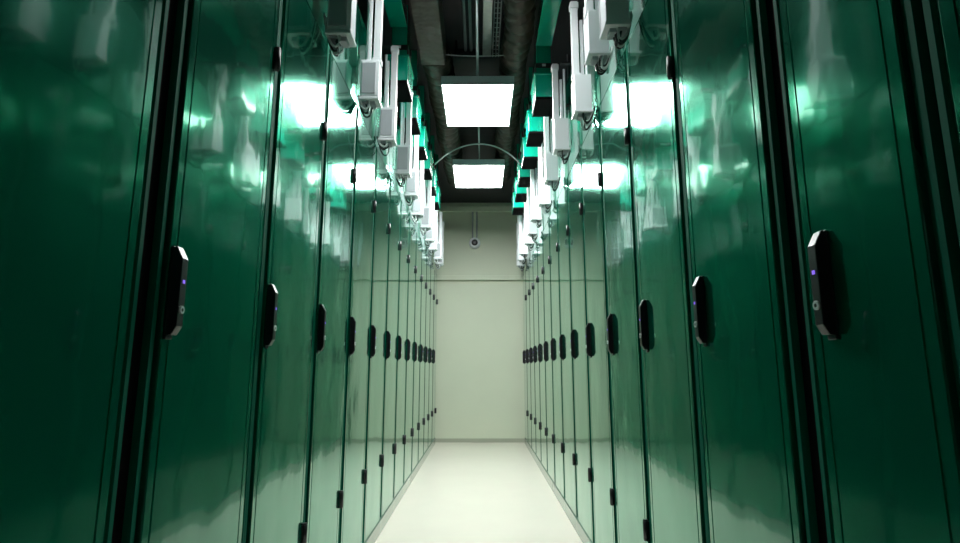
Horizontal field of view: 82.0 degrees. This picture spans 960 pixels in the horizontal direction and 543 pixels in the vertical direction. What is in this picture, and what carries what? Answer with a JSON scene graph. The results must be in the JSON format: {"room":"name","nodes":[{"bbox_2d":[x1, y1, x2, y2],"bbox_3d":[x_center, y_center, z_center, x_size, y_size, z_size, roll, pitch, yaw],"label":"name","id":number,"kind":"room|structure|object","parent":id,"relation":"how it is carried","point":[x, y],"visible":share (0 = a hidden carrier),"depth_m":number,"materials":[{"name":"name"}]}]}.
{"room":"server room","nodes":[
{"label":"server room","id":0,"kind":"room"},
{"bbox_2d":[357,0,583,202],"bbox_3d":[-0.011,-2.299,3.423,4.800,0.100,12.350,0,-10,0],"label":"ceiling","id":1,"kind":"structure","parent":0,"point":[452,9],"depth_m":5.18,"materials":[{"name":"black paint"}]},
{"bbox_2d":[383,0,407,26],"bbox_3d":[-0.628,-2.401,1.869,0.140,0.235,4.850,0,-10,0],"label":"chute","id":2,"kind":"object","parent":1,"relation":"attached to","point":[396,10],"visible":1,"depth_m":4.08,"materials":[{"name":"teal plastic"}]},
{"bbox_2d":[357,4,438,221],"bbox_3d":[-0.784,-1.812,4.431,0.310,0.510,10.100,0,-10,0],"label":"busway","id":3,"kind":"object","parent":1,"relation":"hanging from","point":[383,45],"visible":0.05,"depth_m":4.22,"materials":[{"name":"black metal"}]},
{"bbox_2d":[323,0,356,56],"bbox_3d":[-0.634,-1.420,2.552,0.135,0.911,0.116,0,-10,0],"label":"junction box","id":4,"kind":"object","parent":3,"relation":"attached to","point":[340,21],"visible":1,"depth_m":2.45,"materials":[{"name":"white plastic"}]},
{"bbox_2d":[357,0,383,117],"bbox_3d":[-0.645,-1.320,3.266,0.135,0.862,0.116,0,-10,0],"label":"junction box","id":5,"kind":"object","parent":3,"relation":"attached to","point":[371,70],"visible":1,"depth_m":3.21,"materials":[{"name":"white plastic"}]},
{"bbox_2d":[376,45,398,155],"bbox_3d":[-0.656,-1.224,3.929,0.135,0.822,0.116,0,-10,0],"label":"junction box","id":6,"kind":"object","parent":3,"relation":"attached to","point":[388,115],"visible":0.98,"depth_m":3.90,"materials":[{"name":"white plastic"}]},
{"bbox_2d":[394,102,411,186],"bbox_3d":[-0.631,-1.109,4.559,0.135,0.832,0.116,0,-10,0],"label":"junction box","id":7,"kind":"object","parent":3,"relation":"attached to","point":[403,167],"visible":0.88,"depth_m":4.50,"materials":[{"name":"white plastic"}]},
{"bbox_2d":[403,135,418,205],"bbox_3d":[-0.641,-1.009,5.181,0.135,0.813,0.116,0,-10,0],"label":"junction box","id":8,"kind":"object","parent":3,"relation":"attached to","point":[411,192],"visible":0.67,"depth_m":5.11,"materials":[{"name":"white plastic"}]},
{"bbox_2d":[410,160,423,223],"bbox_3d":[-0.652,-0.901,5.781,0.135,0.820,0.116,0,-10,0],"label":"junction box","id":9,"kind":"object","parent":3,"relation":"attached to","point":[417,205],"visible":0.78,"depth_m":5.70,"materials":[{"name":"white plastic"}]},
{"bbox_2d":[419,180,431,235],"bbox_3d":[-0.627,-0.804,6.373,0.135,0.805,0.116,0,-10,0],"label":"junction box","id":10,"kind":"object","parent":3,"relation":"attached to","point":[425,225],"visible":0.77,"depth_m":6.30,"materials":[{"name":"white plastic"}]},
{"bbox_2d":[423,196,434,247],"bbox_3d":[-0.638,-0.696,6.974,0.135,0.811,0.116,0,-10,0],"label":"junction box","id":11,"kind":"object","parent":3,"relation":"attached to","point":[429,236],"visible":0.58,"depth_m":6.90,"materials":[{"name":"white plastic"}]},
{"bbox_2d":[428,210,437,255],"bbox_3d":[-0.649,-0.603,7.577,0.135,0.786,0.116,0,-10,0],"label":"junction box","id":12,"kind":"object","parent":3,"relation":"attached to","point":[432,248],"visible":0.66,"depth_m":7.50,"materials":[{"name":"white plastic"}]},
{"bbox_2d":[433,212,442,264],"bbox_3d":[-0.624,-0.496,8.157,0.135,0.796,0.116,0,-10,0],"label":"junction box","id":13,"kind":"object","parent":3,"relation":"attached to","point":[437,256],"visible":0.85,"depth_m":8.11,"materials":[{"name":"white plastic"}]},
{"bbox_2d":[435,221,443,268],"bbox_3d":[-0.635,-0.410,8.700,0.135,0.778,0.116,0,-10,0],"label":"junction box","id":14,"kind":"object","parent":3,"relation":"attached to","point":[440,263],"visible":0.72,"depth_m":8.69,"materials":[{"name":"white plastic"}]},
{"bbox_2d":[387,5,413,101],"bbox_3d":[-0.619,-1.731,4.345,0.170,0.700,0.340,0,-10,0],"label":"chute","id":15,"kind":"object","parent":1,"relation":"hanging from","point":[400,35],"visible":0.62,"depth_m":4.26,"materials":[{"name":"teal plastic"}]},
{"bbox_2d":[389,80,411,101],"bbox_3d":[-0.619,-1.397,4.287,0.144,0.022,0.314,0,-10,0],"label":"outlet","id":16,"kind":"object","parent":15,"relation":"attached to","point":[404,94],"depth_m":4.26,"materials":[{"name":"black plastic"}]},
{"bbox_2d":[400,50,421,134],"bbox_3d":[-0.618,-1.622,4.966,0.170,0.700,0.340,0,-10,0],"label":"chute","id":17,"kind":"object","parent":1,"relation":"hanging from","point":[416,106],"visible":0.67,"depth_m":4.90,"materials":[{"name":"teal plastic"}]},
{"bbox_2d":[400,118,420,134],"bbox_3d":[-0.618,-1.288,4.907,0.144,0.022,0.314,0,-10,0],"label":"outlet","id":18,"kind":"object","parent":17,"relation":"attached to","point":[416,130],"depth_m":4.92,"materials":[{"name":"plastic"}]},
{"bbox_2d":[412,86,428,159],"bbox_3d":[-0.617,-1.514,5.581,0.170,0.700,0.340,0,-10,0],"label":"chute","id":19,"kind":"object","parent":1,"relation":"hanging from","point":[423,137],"visible":0.58,"depth_m":5.52,"materials":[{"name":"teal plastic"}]},
{"bbox_2d":[412,146,426,159],"bbox_3d":[-0.617,-1.180,5.523,0.144,0.022,0.314,0,-10,0],"label":"outlet","id":20,"kind":"object","parent":19,"relation":"attached to","point":[422,150],"depth_m":5.52,"materials":[{"name":"plastic"}]},
{"bbox_2d":[418,113,433,179],"bbox_3d":[-0.616,-1.410,6.177,0.170,0.700,0.340,0,-10,0],"label":"chute","id":21,"kind":"object","parent":1,"relation":"hanging from","point":[428,164],"visible":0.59,"depth_m":6.12,"materials":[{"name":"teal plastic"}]},
{"bbox_2d":[418,169,431,179],"bbox_3d":[-0.616,-1.076,6.119,0.144,0.022,0.314,0,-10,0],"label":"outlet","id":22,"kind":"object","parent":21,"relation":"attached to","point":[427,172],"depth_m":6.11,"materials":[{"name":"black plastic"}]},
{"bbox_2d":[409,0,445,64],"bbox_3d":[-0.393,-2.330,2.059,0.200,0.310,5.250,0,-10,0],"label":"air duct","id":23,"kind":"object","parent":1,"relation":"hanging from","point":[427,15],"visible":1,"depth_m":4.15,"materials":[{"name":"metal"}]},
{"bbox_2d":[446,54,503,56],"bbox_3d":[-0.008,-1.815,4.633,0.601,0.022,0.008,0,-10,0],"label":"wire","id":24,"kind":"object","parent":23,"relation":"attached to","point":[446,54],"visible":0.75,"depth_m":4.63,"materials":[{"name":"metal"}]},
{"bbox_2d":[426,136,437,195],"bbox_3d":[-0.614,-1.305,6.773,0.170,0.700,0.340,0,-10,0],"label":"chute","id":25,"kind":"object","parent":1,"relation":"hanging from","point":[434,180],"visible":0.45,"depth_m":6.71,"materials":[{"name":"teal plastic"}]},
{"bbox_2d":[426,187,435,195],"bbox_3d":[-0.614,-0.972,6.715,0.144,0.022,0.314,0,-10,0],"label":"outlet","id":26,"kind":"object","parent":25,"relation":"attached to","point":[433,189],"depth_m":6.69,"materials":[{"name":"plastic"}]},
{"bbox_2d":[435,155,440,209],"bbox_3d":[-0.613,-1.200,7.374,0.170,0.700,0.340,0,-10,0],"label":"chute","id":27,"kind":"object","parent":1,"relation":"hanging from","point":[437,197],"visible":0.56,"depth_m":7.32,"materials":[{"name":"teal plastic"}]},
{"bbox_2d":[435,202,439,209],"bbox_3d":[-0.613,-0.866,7.316,0.144,0.022,0.314,0,-10,0],"label":"outlet","id":28,"kind":"object","parent":27,"relation":"attached to","point":[437,205],"depth_m":7.29,"materials":[{"name":"black plastic"}]},
{"bbox_2d":[423,45,462,186],"bbox_3d":[-0.356,-1.584,6.194,0.304,0.301,3.140,0,-10,0],"label":"flexible duct","id":29,"kind":"object","parent":1,"relation":"hanging from","point":[448,138],"visible":0.63,"depth_m":5.72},
{"bbox_2d":[462,0,466,50],"bbox_3d":[-0.128,-2.414,2.124,0.024,0.122,5.350,0,-10,0],"label":"pipe","id":30,"kind":"object","parent":1,"relation":"attached to","point":[463,1],"visible":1,"depth_m":4.38,"materials":[{"name":"metal"}]},
{"bbox_2d":[468,0,472,50],"bbox_3d":[-0.081,-2.414,2.124,0.024,0.122,5.350,0,-10,0],"label":"pipe","id":31,"kind":"object","parent":1,"relation":"attached to","point":[469,1],"visible":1,"depth_m":4.37,"materials":[{"name":"metal"}]},
{"bbox_2d":[454,40,497,59],"bbox_3d":[-0.033,-1.923,4.784,0.380,0.170,0.040,0,-10,0],"label":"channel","id":32,"kind":"object","parent":1,"relation":"attached to","point":[456,51],"visible":0.72,"depth_m":4.76,"materials":[{"name":"black metal"}]},
{"bbox_2d":[475,0,478,75],"bbox_3d":[-0.025,-2.295,2.108,0.022,0.360,5.360,0,-10,0],"label":"conduit","id":33,"kind":"object","parent":1,"relation":"attached to","point":[476,1],"visible":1,"depth_m":4.14,"materials":[{"name":"metal"}]},
{"bbox_2d":[441,76,513,126],"bbox_3d":[-0.019,-1.728,5.110,0.620,0.442,0.826,0,-10,0],"label":"ceiling light","id":34,"kind":"object","parent":1,"relation":"hanging from","point":[469,101],"visible":0.89,"depth_m":4.96,"materials":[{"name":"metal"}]},
{"bbox_2d":[452,159,504,187],"bbox_3d":[-0.016,-1.402,6.972,0.620,0.442,0.826,0,-10,0],"label":"ceiling light","id":35,"kind":"object","parent":1,"relation":"hanging from","point":[468,173],"visible":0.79,"depth_m":6.78,"materials":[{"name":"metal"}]},
{"bbox_2d":[453,166,503,186],"bbox_3d":[-0.016,-1.193,6.935,0.599,0.010,0.809,0,-10,0],"label":"diffuser","id":36,"kind":"object","parent":35,"relation":"attached to","point":[464,176],"depth_m":6.92,"materials":[{"name":"white plastic"}]},
{"bbox_2d":[478,127,479,158],"bbox_3d":[-0.012,-1.605,6.053,0.020,0.360,1.110,0,-10,0],"label":"conduit","id":37,"kind":"object","parent":1,"relation":"attached to","point":[478,127],"visible":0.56,"depth_m":6.06,"materials":[{"name":"metal"}]},
{"bbox_2d":[435,143,520,164],"bbox_3d":[-0.025,-1.305,6.142,0.971,0.195,0.165,0,-10,0],"label":"cable","id":38,"kind":"object","parent":37,"relation":"hanging from","point":[474,143],"visible":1,"depth_m":6.11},
{"bbox_2d":[483,0,492,56],"bbox_3d":[0.054,-2.390,2.119,0.075,0.170,5.350,0,-10,0],"label":"cable tray","id":39,"kind":"object","parent":1,"relation":"hanging from","point":[487,4],"visible":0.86,"depth_m":4.32,"materials":[{"name":"metal"}]},
{"bbox_2d":[492,0,501,56],"bbox_3d":[0.129,-2.388,2.119,0.060,0.174,5.350,0,-10,0],"label":"basket tray","id":40,"kind":"object","parent":1,"relation":"hanging from","point":[498,2],"visible":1,"depth_m":4.38,"materials":[{"name":"metal"}]},
{"bbox_2d":[494,0,535,183],"bbox_3d":[0.294,-2.044,3.596,0.267,0.270,8.406,0,-10,0],"label":"flexible duct","id":41,"kind":"object","parent":1,"relation":"hanging from","point":[519,15],"visible":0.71,"depth_m":4.58,"materials":[{"name":"black metal"}]},
{"bbox_2d":[511,161,523,214],"bbox_3d":[0.522,-1.158,7.613,0.170,0.700,0.340,0,-10,0],"label":"chute","id":42,"kind":"object","parent":1,"relation":"hanging from","point":[517,207],"visible":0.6,"depth_m":7.53,"materials":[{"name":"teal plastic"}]},
{"bbox_2d":[512,207,523,214],"bbox_3d":[0.522,-0.824,7.555,0.144,0.022,0.314,0,-10,0],"label":"outlet","id":43,"kind":"object","parent":42,"relation":"attached to","point":[515,210],"depth_m":7.53,"materials":[{"name":"black plastic"}]},
{"bbox_2d":[514,144,526,201],"bbox_3d":[0.521,-1.262,7.022,0.170,0.700,0.340,0,-10,0],"label":"chute","id":44,"kind":"object","parent":1,"relation":"hanging from","point":[520,192],"visible":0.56,"depth_m":6.91,"materials":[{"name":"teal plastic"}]},
{"bbox_2d":[515,193,526,201],"bbox_3d":[0.521,-0.928,6.964,0.144,0.022,0.314,0,-10,0],"label":"outlet","id":45,"kind":"object","parent":44,"relation":"attached to","point":[519,197],"depth_m":6.91,"materials":[{"name":"black plastic"}]},
{"bbox_2d":[517,123,529,186],"bbox_3d":[0.520,-1.365,6.431,0.170,0.700,0.340,0,-10,0],"label":"chute","id":46,"kind":"object","parent":1,"relation":"hanging from","point":[523,174],"visible":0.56,"depth_m":6.35,"materials":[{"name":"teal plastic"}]},
{"bbox_2d":[518,177,529,186],"bbox_3d":[0.520,-1.031,6.373,0.144,0.022,0.314,0,-10,0],"label":"outlet","id":47,"kind":"object","parent":46,"relation":"attached to","point":[522,181],"depth_m":6.35,"materials":[{"name":"black plastic"}]},
{"bbox_2d":[520,98,537,168],"bbox_3d":[0.519,-1.469,5.840,0.170,0.700,0.340,0,-10,0],"label":"chute","id":48,"kind":"object","parent":1,"relation":"hanging from","point":[529,155],"visible":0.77,"depth_m":5.73,"materials":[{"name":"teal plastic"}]},
{"bbox_2d":[522,157,537,168],"bbox_3d":[0.519,-1.135,5.782,0.144,0.022,0.314,0,-10,0],"label":"outlet","id":49,"kind":"object","parent":48,"relation":"attached to","point":[527,162],"depth_m":5.76,"materials":[{"name":"black plastic"}]},
{"bbox_2d":[524,67,543,146],"bbox_3d":[0.518,-1.574,5.239,0.170,0.700,0.340,0,-10,0],"label":"chute","id":50,"kind":"object","parent":1,"relation":"hanging from","point":[534,126],"visible":0.71,"depth_m":5.13,"materials":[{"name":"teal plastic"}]},
{"bbox_2d":[526,131,543,146],"bbox_3d":[0.518,-1.240,5.181,0.144,0.022,0.314,0,-10,0],"label":"outlet","id":51,"kind":"object","parent":50,"relation":"attached to","point":[534,138],"depth_m":5.16,"materials":[{"name":"black plastic"}]},
{"bbox_2d":[530,27,552,116],"bbox_3d":[0.517,-1.686,4.599,0.170,0.700,0.340,0,-10,0],"label":"chute","id":52,"kind":"object","parent":1,"relation":"hanging from","point":[541,89],"visible":0.83,"depth_m":4.50,"materials":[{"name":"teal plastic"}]},
{"bbox_2d":[532,97,552,116],"bbox_3d":[0.517,-1.353,4.541,0.144,0.022,0.314,0,-10,0],"label":"outlet","id":53,"kind":"object","parent":52,"relation":"attached to","point":[542,106],"depth_m":4.52,"materials":[{"name":"black plastic"}]},
{"bbox_2d":[535,0,560,45],"bbox_3d":[0.512,-2.380,1.990,0.140,0.235,5.100,0,-10,0],"label":"chute","id":54,"kind":"object","parent":1,"relation":"attached to","point":[548,11],"visible":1,"depth_m":4.18,"materials":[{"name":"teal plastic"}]},
{"bbox_2d":[522,0,594,222],"bbox_3d":[0.741,-1.813,4.428,0.240,0.510,10.100,0,-10,0],"label":"busway","id":55,"kind":"object","parent":1,"relation":"hanging from","point":[580,2],"visible":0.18,"depth_m":4.58,"materials":[{"name":"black metal"}]},
{"bbox_2d":[516,223,524,270],"bbox_3d":[0.646,-0.390,8.801,0.135,0.783,0.116,0,-10,0],"label":"junction box","id":56,"kind":"object","parent":55,"relation":"attached to","point":[519,265],"visible":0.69,"depth_m":8.77,"materials":[{"name":"white plastic"}]},
{"bbox_2d":[517,215,525,264],"bbox_3d":[0.633,-0.474,8.358,0.135,0.771,0.116,0,-10,0],"label":"junction box","id":57,"kind":"object","parent":55,"relation":"attached to","point":[520,258],"visible":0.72,"depth_m":8.30,"materials":[{"name":"white plastic"}]},
{"bbox_2d":[519,213,528,259],"bbox_3d":[0.620,-0.554,7.814,0.135,0.801,0.116,0,-10,0],"label":"junction box","id":58,"kind":"object","parent":55,"relation":"attached to","point":[523,249],"visible":0.7,"depth_m":7.75,"materials":[{"name":"white plastic"}]},
{"bbox_2d":[524,201,534,250],"bbox_3d":[0.643,-0.660,7.223,0.135,0.795,0.116,0,-10,0],"label":"junction box","id":59,"kind":"object","parent":55,"relation":"attached to","point":[528,241],"visible":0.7,"depth_m":7.16,"materials":[{"name":"white plastic"}]},
{"bbox_2d":[527,186,538,240],"bbox_3d":[0.630,-0.758,6.632,0.135,0.806,0.116,0,-10,0],"label":"junction box","id":60,"kind":"object","parent":55,"relation":"attached to","point":[532,232],"visible":0.69,"depth_m":6.56,"materials":[{"name":"white plastic"}]},
{"bbox_2d":[530,161,542,227],"bbox_3d":[0.617,-0.864,6.041,0.135,0.803,0.116,0,-10,0],"label":"junction box","id":61,"kind":"object","parent":55,"relation":"attached to","point":[535,211],"visible":0.81,"depth_m":5.97,"materials":[{"name":"white plastic"}]},
{"bbox_2d":[538,145,552,213],"bbox_3d":[0.640,-0.965,5.449,0.135,0.808,0.116,0,-10,0],"label":"junction box","id":62,"kind":"object","parent":55,"relation":"attached to","point":[544,195],"visible":0.78,"depth_m":5.38,"materials":[{"name":"white plastic"}]},
{"bbox_2d":[544,117,559,191],"bbox_3d":[0.627,-1.079,4.840,0.135,0.794,0.116,0,-10,0],"label":"junction box","id":63,"kind":"object","parent":55,"relation":"attached to","point":[551,179],"visible":0.84,"depth_m":4.77,"materials":[{"name":"white plastic"}]},
{"bbox_2d":[551,64,571,163],"bbox_3d":[0.614,-1.196,4.170,0.135,0.794,0.116,0,-10,0],"label":"junction box","id":64,"kind":"object","parent":55,"relation":"attached to","point":[560,127],"visible":1,"depth_m":4.13,"materials":[{"name":"white plastic"}]},
{"bbox_2d":[569,1,595,130],"bbox_3d":[0.636,-1.292,3.446,0.135,0.855,0.116,0,-10,0],"label":"junction box","id":65,"kind":"object","parent":55,"relation":"attached to","point":[581,86],"visible":0.97,"depth_m":3.40,"materials":[{"name":"white plastic"}]},
{"bbox_2d":[583,0,613,74],"bbox_3d":[0.623,-1.417,2.950,0.135,0.781,0.116,0,-10,0],"label":"junction box","id":66,"kind":"object","parent":55,"relation":"attached to","point":[597,53],"visible":0.91,"depth_m":2.87,"materials":[{"name":"white plastic"}]},
{"bbox_2d":[598,0,632,49],"bbox_3d":[0.610,-1.433,2.526,0.135,0.895,0.116,0,-10,0],"label":"junction box","id":67,"kind":"object","parent":55,"relation":"attached to","point":[615,20],"visible":1,"depth_m":2.43,"materials":[{"name":"white plastic"}]},
{"bbox_2d":[426,203,524,437],"bbox_3d":[0.001,0.780,9.204,5.000,4.170,0.100,0,-10,0],"label":"wall","id":68,"kind":"structure","parent":0,"point":[480,327],"depth_m":9.12,"materials":[{"name":"paint"}]},
{"bbox_2d":[469,212,479,248],"bbox_3d":[-0.090,-0.762,9.366,0.190,0.755,0.112,0,-10,0],"label":"security camera","id":69,"kind":"object","parent":68,"relation":"attached to","point":[474,243],"visible":1,"depth_m":9.31,"materials":[{"name":"white plastic"}]},
{"bbox_2d":[438,206,511,211],"bbox_3d":[0.000,-1.070,9.447,4.800,0.100,0.060,0,-10,0],"label":"trim","id":70,"kind":"structure","parent":68,"relation":"attached to","point":[442,208],"depth_m":9.42,"materials":[{"name":"paint"}]},
{"bbox_2d":[435,438,524,441],"bbox_3d":[0.001,2.696,8.811,1.440,0.060,0.012,0,-10,0],"label":"baseboard","id":71,"kind":"structure","parent":68,"relation":"attached to","point":[436,439],"depth_m":8.81,"materials":[{"name":"paint"}]},
{"bbox_2d":[437,276,522,279],"bbox_3d":[0.000,0.109,9.240,4.800,0.075,0.060,0,-10,0],"label":"trim","id":72,"kind":"structure","parent":68,"relation":"attached to","point":[438,277],"depth_m":9.21,"materials":[{"name":"paint"}]},
{"bbox_2d":[375,442,581,542],"bbox_3d":[-0.011,1.710,2.721,4.800,0.100,12.350,0,-10,0],"label":"floor","id":73,"kind":"structure","parent":0,"point":[462,492],"depth_m":4.86,"materials":[{"name":"white"}]},
{"bbox_2d":[0,0,169,542],"bbox_3d":[-1.230,-0.329,0.933,1.081,3.300,0.599,0,-10,0],"label":"tall cabinet","id":74,"kind":"object","parent":73,"relation":"on","point":[80,80],"visible":1,"depth_m":0.97,"materials":[{"name":"metal"}]},
{"bbox_2d":[111,0,177,542],"bbox_3d":[-1.231,-0.272,1.258,0.978,3.300,0.058,0,-10,0],"label":"cabinet frame","id":75,"kind":"object","parent":73,"relation":"on","point":[165,78],"visible":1,"depth_m":1.22,"materials":[{"name":"metal"}]},
{"bbox_2d":[121,0,280,542],"bbox_3d":[-1.229,-0.216,1.578,1.081,3.300,0.589,0,-10,0],"label":"tall cabinet","id":76,"kind":"object","parent":73,"relation":"on","point":[188,474],"visible":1,"depth_m":1.45,"materials":[{"name":"metal"}]},
{"bbox_2d":[244,0,328,542],"bbox_3d":[-1.228,-0.113,2.164,1.081,3.300,0.599,0,-10,0],"label":"tall cabinet","id":77,"kind":"object","parent":73,"relation":"on","point":[275,508],"visible":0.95,"depth_m":2.08,"materials":[{"name":"metal"}]},
{"bbox_2d":[304,5,358,542],"bbox_3d":[-1.227,-0.009,2.755,1.081,3.300,0.599,0,-10,0],"label":"tall cabinet","id":78,"kind":"object","parent":73,"relation":"on","point":[324,496],"visible":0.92,"depth_m":2.67,"materials":[{"name":"green metal"}]},
{"bbox_2d":[338,11,376,542],"bbox_3d":[-1.226,0.094,3.346,1.081,3.300,0.599,0,-10,0],"label":"tall cabinet","id":79,"kind":"object","parent":73,"relation":"on","point":[353,471],"visible":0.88,"depth_m":3.25,"materials":[{"name":"green metal"}]},
{"bbox_2d":[362,78,390,542],"bbox_3d":[-1.224,0.198,3.937,1.081,3.300,0.599,0,-10,0],"label":"tall cabinet","id":80,"kind":"object","parent":73,"relation":"on","point":[374,458],"visible":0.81,"depth_m":3.82,"materials":[{"name":"metal"}]},
{"bbox_2d":[380,122,401,531],"bbox_3d":[-1.223,0.301,4.528,1.081,3.300,0.599,0,-10,0],"label":"tall cabinet","id":81,"kind":"object","parent":73,"relation":"on","point":[389,448],"visible":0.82,"depth_m":4.41,"materials":[{"name":"metal"}]},
{"bbox_2d":[392,143,409,510],"bbox_3d":[-1.222,0.405,5.119,1.081,3.300,0.599,0,-10,0],"label":"tall cabinet","id":82,"kind":"object","parent":73,"relation":"on","point":[404,258],"visible":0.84,"depth_m":5.01,"materials":[{"name":"metal"}]},
{"bbox_2d":[403,166,416,493],"bbox_3d":[-1.221,0.508,5.710,1.081,3.300,0.599,0,-10,0],"label":"tall cabinet","id":83,"kind":"object","parent":73,"relation":"on","point":[412,269],"visible":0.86,"depth_m":5.62,"materials":[{"name":"metal"}]},
{"bbox_2d":[411,184,422,480],"bbox_3d":[-1.220,0.612,6.301,1.081,3.300,0.599,0,-10,0],"label":"tall cabinet","id":84,"kind":"object","parent":73,"relation":"on","point":[418,277],"visible":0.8,"depth_m":6.18,"materials":[{"name":"metal"}]},
{"bbox_2d":[418,230,426,470],"bbox_3d":[-1.219,0.715,6.892,1.081,3.300,0.599,0,-10,0],"label":"tall cabinet","id":85,"kind":"object","parent":73,"relation":"on","point":[424,255],"visible":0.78,"depth_m":6.81,"materials":[{"name":"green metal"}]},
{"bbox_2d":[423,243,431,460],"bbox_3d":[-1.218,0.819,7.483,1.081,3.300,0.599,0,-10,0],"label":"tall cabinet","id":86,"kind":"object","parent":73,"relation":"on","point":[428,262],"visible":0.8,"depth_m":7.40,"materials":[{"name":"green metal"}]},
{"bbox_2d":[428,252,434,454],"bbox_3d":[-1.217,0.923,8.074,1.081,3.300,0.599,0,-10,0],"label":"tall cabinet","id":87,"kind":"object","parent":73,"relation":"on","point":[432,296],"visible":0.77,"depth_m":8.05,"materials":[{"name":"green metal"}]},
{"bbox_2d":[431,263,437,447],"bbox_3d":[-1.216,1.026,8.665,1.081,3.300,0.599,0,-10,0],"label":"tall cabinet","id":88,"kind":"object","parent":73,"relation":"on","point":[434,409],"visible":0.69,"depth_m":8.57,"materials":[{"name":"green metal"}]},
{"bbox_2d":[522,256,528,447],"bbox_3d":[1.215,1.025,8.661,1.081,3.300,0.599,0,-10,0],"label":"tall cabinet","id":89,"kind":"object","parent":73,"relation":"on","point":[524,270],"visible":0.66,"depth_m":8.56,"materials":[{"name":"green metal"}]},
{"bbox_2d":[525,248,531,454],"bbox_3d":[1.214,0.922,8.070,1.081,3.300,0.599,0,-10,0],"label":"tall cabinet","id":90,"kind":"object","parent":73,"relation":"on","point":[528,258],"visible":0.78,"depth_m":8.02,"materials":[{"name":"green metal"}]},
{"bbox_2d":[529,245,535,461],"bbox_3d":[1.213,0.818,7.479,1.081,3.300,0.599,0,-10,0],"label":"tall cabinet","id":91,"kind":"object","parent":73,"relation":"on","point":[531,286],"visible":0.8,"depth_m":7.40,"materials":[{"name":"green metal"}]},
{"bbox_2d":[533,223,541,470],"bbox_3d":[1.212,0.715,6.888,1.081,3.300,0.599,0,-10,0],"label":"tall cabinet","id":92,"kind":"object","parent":73,"relation":"on","point":[535,253],"visible":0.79,"depth_m":6.83,"materials":[{"name":"metal"}]},
{"bbox_2d":[538,208,547,480],"bbox_3d":[1.211,0.611,6.297,1.081,3.300,0.599,0,-10,0],"label":"tall cabinet","id":93,"kind":"object","parent":73,"relation":"on","point":[544,465],"visible":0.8,"depth_m":6.20,"materials":[{"name":"metal"}]},
{"bbox_2d":[543,175,555,494],"bbox_3d":[1.210,0.507,5.706,1.081,3.300,0.599,0,-10,0],"label":"tall cabinet","id":94,"kind":"object","parent":73,"relation":"on","point":[546,232],"visible":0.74,"depth_m":5.64,"materials":[{"name":"metal"}]},
{"bbox_2d":[550,185,565,511],"bbox_3d":[1.209,0.404,5.115,1.081,3.300,0.599,0,-10,0],"label":"tall cabinet","id":95,"kind":"object","parent":73,"relation":"on","point":[554,232],"visible":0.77,"depth_m":5.04,"materials":[{"name":"metal"}]},
{"bbox_2d":[558,105,577,531],"bbox_3d":[1.208,0.300,4.524,1.081,3.300,0.599,0,-10,0],"label":"tall cabinet","id":96,"kind":"object","parent":73,"relation":"on","point":[570,505],"visible":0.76,"depth_m":4.45,"materials":[{"name":"metal"}]},
{"bbox_2d":[567,64,594,542],"bbox_3d":[1.207,0.197,3.933,1.081,3.300,0.599,0,-10,0],"label":"tall cabinet","id":97,"kind":"object","parent":73,"relation":"on","point":[585,522],"visible":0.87,"depth_m":3.87,"materials":[{"name":"metal"}]},
{"bbox_2d":[580,58,616,542],"bbox_3d":[1.206,0.093,3.342,1.081,3.300,0.599,0,-10,0],"label":"tall cabinet","id":98,"kind":"object","parent":73,"relation":"on","point":[603,470],"visible":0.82,"depth_m":3.24,"materials":[{"name":"metal"}]},
{"bbox_2d":[600,39,650,542],"bbox_3d":[1.204,-0.010,2.751,1.081,3.300,0.599,0,-10,0],"label":"tall cabinet","id":99,"kind":"object","parent":73,"relation":"on","point":[623,330],"visible":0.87,"depth_m":2.66,"materials":[{"name":"green metal"}]},
{"bbox_2d":[627,0,707,542],"bbox_3d":[1.203,-0.114,2.160,1.081,3.300,0.599,0,-10,0],"label":"tall cabinet","id":100,"kind":"object","parent":73,"relation":"on","point":[667,342],"visible":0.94,"depth_m":2.09,"materials":[{"name":"metal"}]},
{"bbox_2d":[672,0,818,542],"bbox_3d":[1.202,-0.214,1.586,1.081,3.300,0.564,0,-10,0],"label":"tall cabinet","id":101,"kind":"object","parent":73,"relation":"on","point":[759,485],"visible":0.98,"depth_m":1.47,"materials":[{"name":"metal"}]},
{"bbox_2d":[766,0,827,542],"bbox_3d":[1.203,-0.268,1.278,0.978,3.300,0.058,0,-10,0],"label":"cabinet frame","id":102,"kind":"object","parent":73,"relation":"on","point":[821,521],"visible":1,"depth_m":1.24,"materials":[{"name":"metal"}]},
{"bbox_2d":[773,0,959,542],"bbox_3d":[1.201,-0.306,1.062,1.081,3.300,0.379,0,-10,0],"label":"tall cabinet","id":103,"kind":"object","parent":73,"relation":"on","point":[878,241],"visible":1,"depth_m":0.97,"materials":[{"name":"metal"}]},
{"bbox_2d":[922,0,959,245],"bbox_3d":[1.200,-0.394,0.559,1.081,3.300,0.599,0,-10,0],"label":"tall cabinet","id":104,"kind":"object","parent":73,"relation":"on","point":[942,17],"visible":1,"depth_m":0.82,"materials":[{"name":"green metal"}]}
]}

